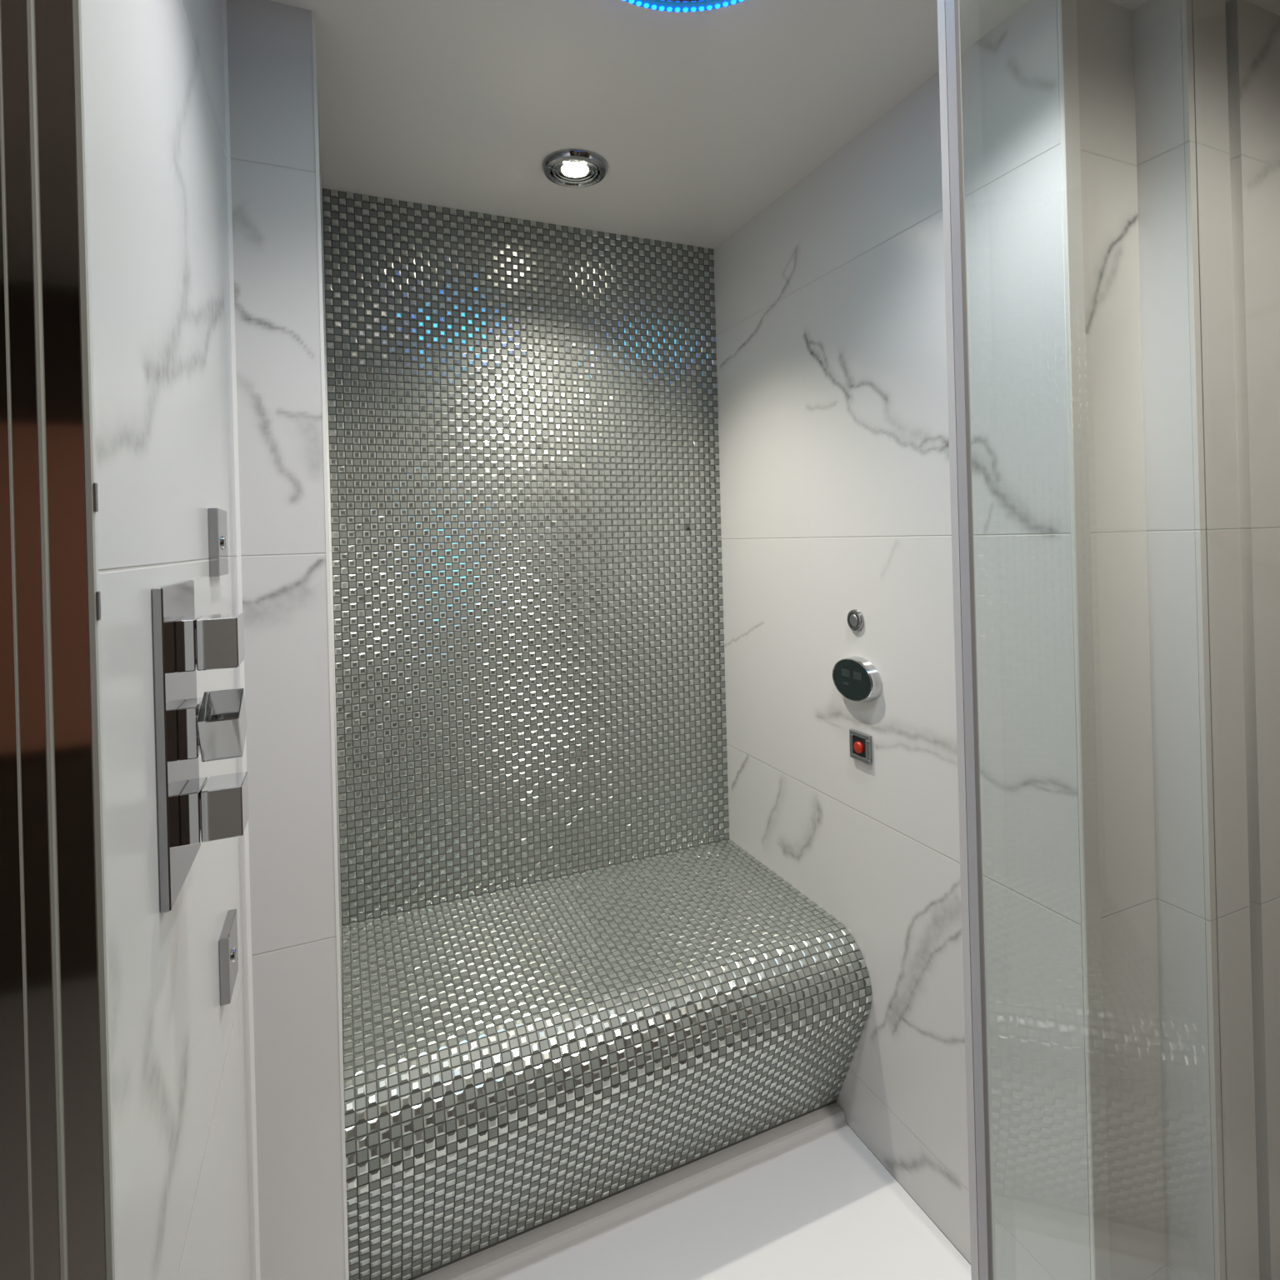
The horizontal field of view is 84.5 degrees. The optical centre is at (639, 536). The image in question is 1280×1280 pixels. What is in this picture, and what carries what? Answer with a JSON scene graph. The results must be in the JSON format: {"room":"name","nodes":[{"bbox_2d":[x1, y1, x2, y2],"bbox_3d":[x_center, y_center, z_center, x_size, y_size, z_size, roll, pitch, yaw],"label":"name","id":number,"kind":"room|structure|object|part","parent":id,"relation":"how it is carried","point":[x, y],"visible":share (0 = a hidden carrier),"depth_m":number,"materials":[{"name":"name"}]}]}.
{"room":"spa","nodes":[
{"label":"spa","id":0,"kind":"room"},
{"bbox_2d":[83,0,256,1279],"bbox_3d":[-0.491,0.269,0.743,0.050,2.194,0.668,-2,0,-23],"label":"wall","id":1,"kind":"structure","parent":0,"point":[154,69],"depth_m":0.60,"materials":[{"name":"stone"}]},
{"bbox_2d":[0,0,117,1279],"bbox_3d":[-0.370,0.266,0.444,0.066,2.194,0.037,-2,0,-23],"label":"door frame","id":2,"kind":"structure","parent":1,"relation":"attached to","point":[57,1199],"depth_m":0.43,"materials":[{"name":"grey metal"}]},
{"bbox_2d":[150,580,249,913],"bbox_3d":[-0.332,0.147,0.499,0.055,0.238,0.360,-2,0,-23],"label":"shower valve","id":3,"kind":"object","parent":1,"relation":"attached to","point":[191,809],"visible":1,"depth_m":0.42,"materials":[{"name":"silver metal"}]},
{"bbox_3d":[-0.415,0.174,0.633,0.008,0.264,0.136,-2,0,-23],"label":"wall plate","id":4,"kind":"part","parent":3,"relation":"part of","materials":[{"name":"silver metal"}]},
{"bbox_3d":[-0.405,0.095,0.634,0.014,0.045,0.045,-2,0,-23],"label":"knob","id":5,"kind":"part","parent":3,"relation":"part of","materials":[{"name":"silver metal"}]},
{"bbox_3d":[-0.403,0.172,0.634,0.014,0.045,0.045,-2,0,-23],"label":"knob","id":6,"kind":"part","parent":3,"relation":"part of","materials":[{"name":"silver metal"}]},
{"bbox_3d":[-0.401,0.246,0.634,0.014,0.045,0.045,-2,0,-23],"label":"knob","id":7,"kind":"part","parent":3,"relation":"part of","materials":[{"name":"silver metal"}]},
{"bbox_3d":[-0.383,0.095,0.644,0.033,0.045,0.045,-2,0,-23],"label":"knob","id":8,"kind":"part","parent":3,"relation":"part of","materials":[{"name":"silver metal"}]},
{"bbox_3d":[-0.381,0.171,0.644,0.033,0.059,0.059,-2,0,-23],"label":"knob","id":9,"kind":"part","parent":3,"relation":"part of","materials":[{"name":"silver metal"}]},
{"bbox_3d":[-0.379,0.246,0.644,0.033,0.045,0.045,-2,0,-23],"label":"knob","id":10,"kind":"part","parent":3,"relation":"part of","materials":[{"name":"silver metal"}]},
{"bbox_2d":[207,508,228,577],"bbox_3d":[-0.515,0.007,0.863,0.014,0.082,0.073,-2,0,-23],"label":"jet","id":11,"kind":"object","parent":1,"relation":"attached to","point":[217,526],"visible":1,"depth_m":0.83,"materials":[{"name":"silver metal"}]},
{"bbox_2d":[218,909,238,1005],"bbox_3d":[-0.499,0.509,0.858,0.014,0.078,0.073,-2,0,-23],"label":"jet","id":12,"kind":"object","parent":1,"relation":"attached to","point":[227,941],"visible":1,"depth_m":0.83,"materials":[{"name":"silver metal"}]},
{"bbox_2d":[222,0,260,1279],"bbox_3d":[-0.596,0.272,1.058,0.005,2.194,0.005,-2,0,-23],"label":"trim","id":13,"kind":"structure","parent":1,"relation":"attached to","point":[224,2],"depth_m":1.06,"materials":[{"name":"white plastic"}]},
{"bbox_2d":[226,0,345,1279],"bbox_3d":[-0.659,0.274,1.359,0.125,2.194,0.599,-2,0,-23],"label":"wall","id":14,"kind":"structure","parent":0,"point":[270,42],"depth_m":1.08,"materials":[{"name":"stone"}]},
{"bbox_2d":[311,10,349,1279],"bbox_3d":[-0.485,0.269,1.110,0.005,2.194,0.005,-2,0,-23],"label":"trim","id":15,"kind":"structure","parent":14,"relation":"attached to","point":[313,24],"depth_m":1.11,"materials":[{"name":"white plastic"}]},
{"bbox_2d":[322,188,729,932],"bbox_3d":[-0.240,0.263,1.895,1.107,2.194,0.063,-2,0,-23],"label":"wall","id":16,"kind":"structure","parent":0,"point":[523,417],"depth_m":1.83,"materials":[{"name":"silver metal"}]},
{"bbox_2d":[269,0,1279,249],"bbox_3d":[0.642,-0.898,0.351,2.100,0.080,3.621,-2,0,-23],"label":"ceiling","id":17,"kind":"structure","parent":0,"point":[699,121],"depth_m":1.34,"materials":[{"name":"white paint"}]},
{"bbox_2d":[541,148,607,187],"bbox_3d":[-0.147,-0.829,1.592,0.148,0.016,0.148,-2,0,-23],"label":"recessed light","id":18,"kind":"object","parent":17,"relation":"in","point":[574,161],"visible":1,"depth_m":1.58,"materials":[{"name":"silver metal"}]},
{"bbox_2d":[622,0,744,12],"bbox_3d":[0.074,-0.838,0.922,0.406,0.012,0.406,-2,0,-23],"label":"shower head","id":19,"kind":"object","parent":17,"relation":"attached to","point":[677,6],"visible":1,"depth_m":1.10},
{"bbox_3d":[0.074,-0.839,0.922,0.360,0.008,0.360,-2,0,-23],"label":"spray plate","id":20,"kind":"part","parent":19,"relation":"part of","materials":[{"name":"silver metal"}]},
{"bbox_2d":[713,0,1090,1279],"bbox_3d":[0.474,0.243,1.585,0.037,2.194,1.076,-2,0,-23],"label":"wall","id":21,"kind":"structure","parent":0,"point":[831,342],"depth_m":1.37,"materials":[{"name":"stone"}]},
{"bbox_2d":[847,609,864,630],"bbox_3d":[0.468,0.182,1.535,0.011,0.048,0.048,-2,0,-23],"label":"button","id":22,"kind":"object","parent":21,"relation":"attached to","point":[855,617],"visible":1,"depth_m":1.53,"materials":[{"name":"silver metal"}]},
{"bbox_2d":[832,655,882,702],"bbox_3d":[0.468,0.310,1.530,0.022,0.099,0.141,-2,0,-23],"label":"control panel","id":23,"kind":"object","parent":21,"relation":"attached to","point":[855,677],"visible":1,"depth_m":1.51,"materials":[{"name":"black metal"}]},
{"bbox_3d":[0.459,0.310,1.527,0.001,0.085,0.122,-2,0,-23],"label":"panel","id":24,"kind":"part","parent":23,"relation":"part of","materials":[{"name":"black glass"}]},
{"bbox_2d":[849,729,872,764],"bbox_3d":[0.476,0.454,1.527,0.016,0.061,0.061,-2,0,-23],"label":"button","id":25,"kind":"object","parent":21,"relation":"attached to","point":[860,742],"visible":1,"depth_m":1.52,"materials":[{"name":"grey metal"}]},
{"bbox_2d":[1076,0,1166,1279],"bbox_3d":[0.761,0.236,1.150,0.146,2.194,0.050,-2,0,-23],"label":"wall","id":26,"kind":"structure","parent":0,"point":[1105,27],"depth_m":1.13,"materials":[{"name":"stone"}]},
{"bbox_2d":[1056,0,1110,1279],"bbox_3d":[0.687,0.238,1.087,0.037,2.194,0.008,-2,0,-23],"label":"trim","id":27,"kind":"structure","parent":26,"relation":"attached to","point":[1067,9],"depth_m":1.08,"materials":[{"name":"white metal"}]},
{"bbox_2d":[1132,0,1214,1279],"bbox_3d":[0.870,0.233,1.131,0.040,2.194,0.070,-2,0,-23],"label":"wall reveal","id":28,"kind":"structure","parent":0,"point":[1157,46],"depth_m":1.12,"materials":[{"name":"stone"}]},
{"bbox_2d":[1201,0,1279,1279],"bbox_3d":[1.124,0.226,1.215,0.490,2.194,0.050,-2,0,-23],"label":"wall","id":29,"kind":"structure","parent":0,"point":[1252,31],"depth_m":1.13,"materials":[{"name":"stone"}]},
{"bbox_2d":[1180,0,1236,1279],"bbox_3d":[0.886,0.232,1.095,0.042,2.194,0.007,-2,0,-23],"label":"trim","id":30,"kind":"structure","parent":29,"relation":"attached to","point":[1191,10],"depth_m":1.09,"materials":[{"name":"grey plastic"}]},
{"bbox_2d":[1225,3,1259,1259],"bbox_3d":[0.963,0.230,1.154,0.023,2.194,0.032,-2,0,-23],"label":"trim","id":31,"kind":"structure","parent":29,"relation":"attached to","point":[1225,3],"depth_m":1.14,"materials":[{"name":"metal"}]},
{"bbox_3d":[0.505,1.381,-0.458,3.100,0.079,2.290,-2,0,-23],"label":"floor","id":32,"kind":"structure","parent":0,"visible":0},
{"bbox_2d":[414,1102,971,1279],"bbox_3d":[-0.015,1.368,1.257,1.174,0.072,1.269,-2,0,-23],"label":"shower tray","id":33,"kind":"object","parent":32,"relation":"on","point":[803,1197],"visible":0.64,"depth_m":1.37,"materials":[{"name":"white ceramic"}]},
{"bbox_2d":[342,839,871,1279],"bbox_3d":[-0.096,1.114,1.589,1.049,0.439,0.600,-2,0,-23],"label":"shower bench","id":34,"kind":"object","parent":33,"relation":"on","point":[518,1060],"visible":1,"depth_m":1.39,"materials":[{"name":"silver metal"}]},
{"bbox_2d":[937,0,993,1279],"bbox_3d":[0.280,0.319,0.277,0.012,2.046,0.583,-2,0,-3],"label":"door frame","id":35,"kind":"structure","parent":32,"relation":"on","point":[948,11],"depth_m":0.55,"materials":[{"name":"grey metal"}]}
]}

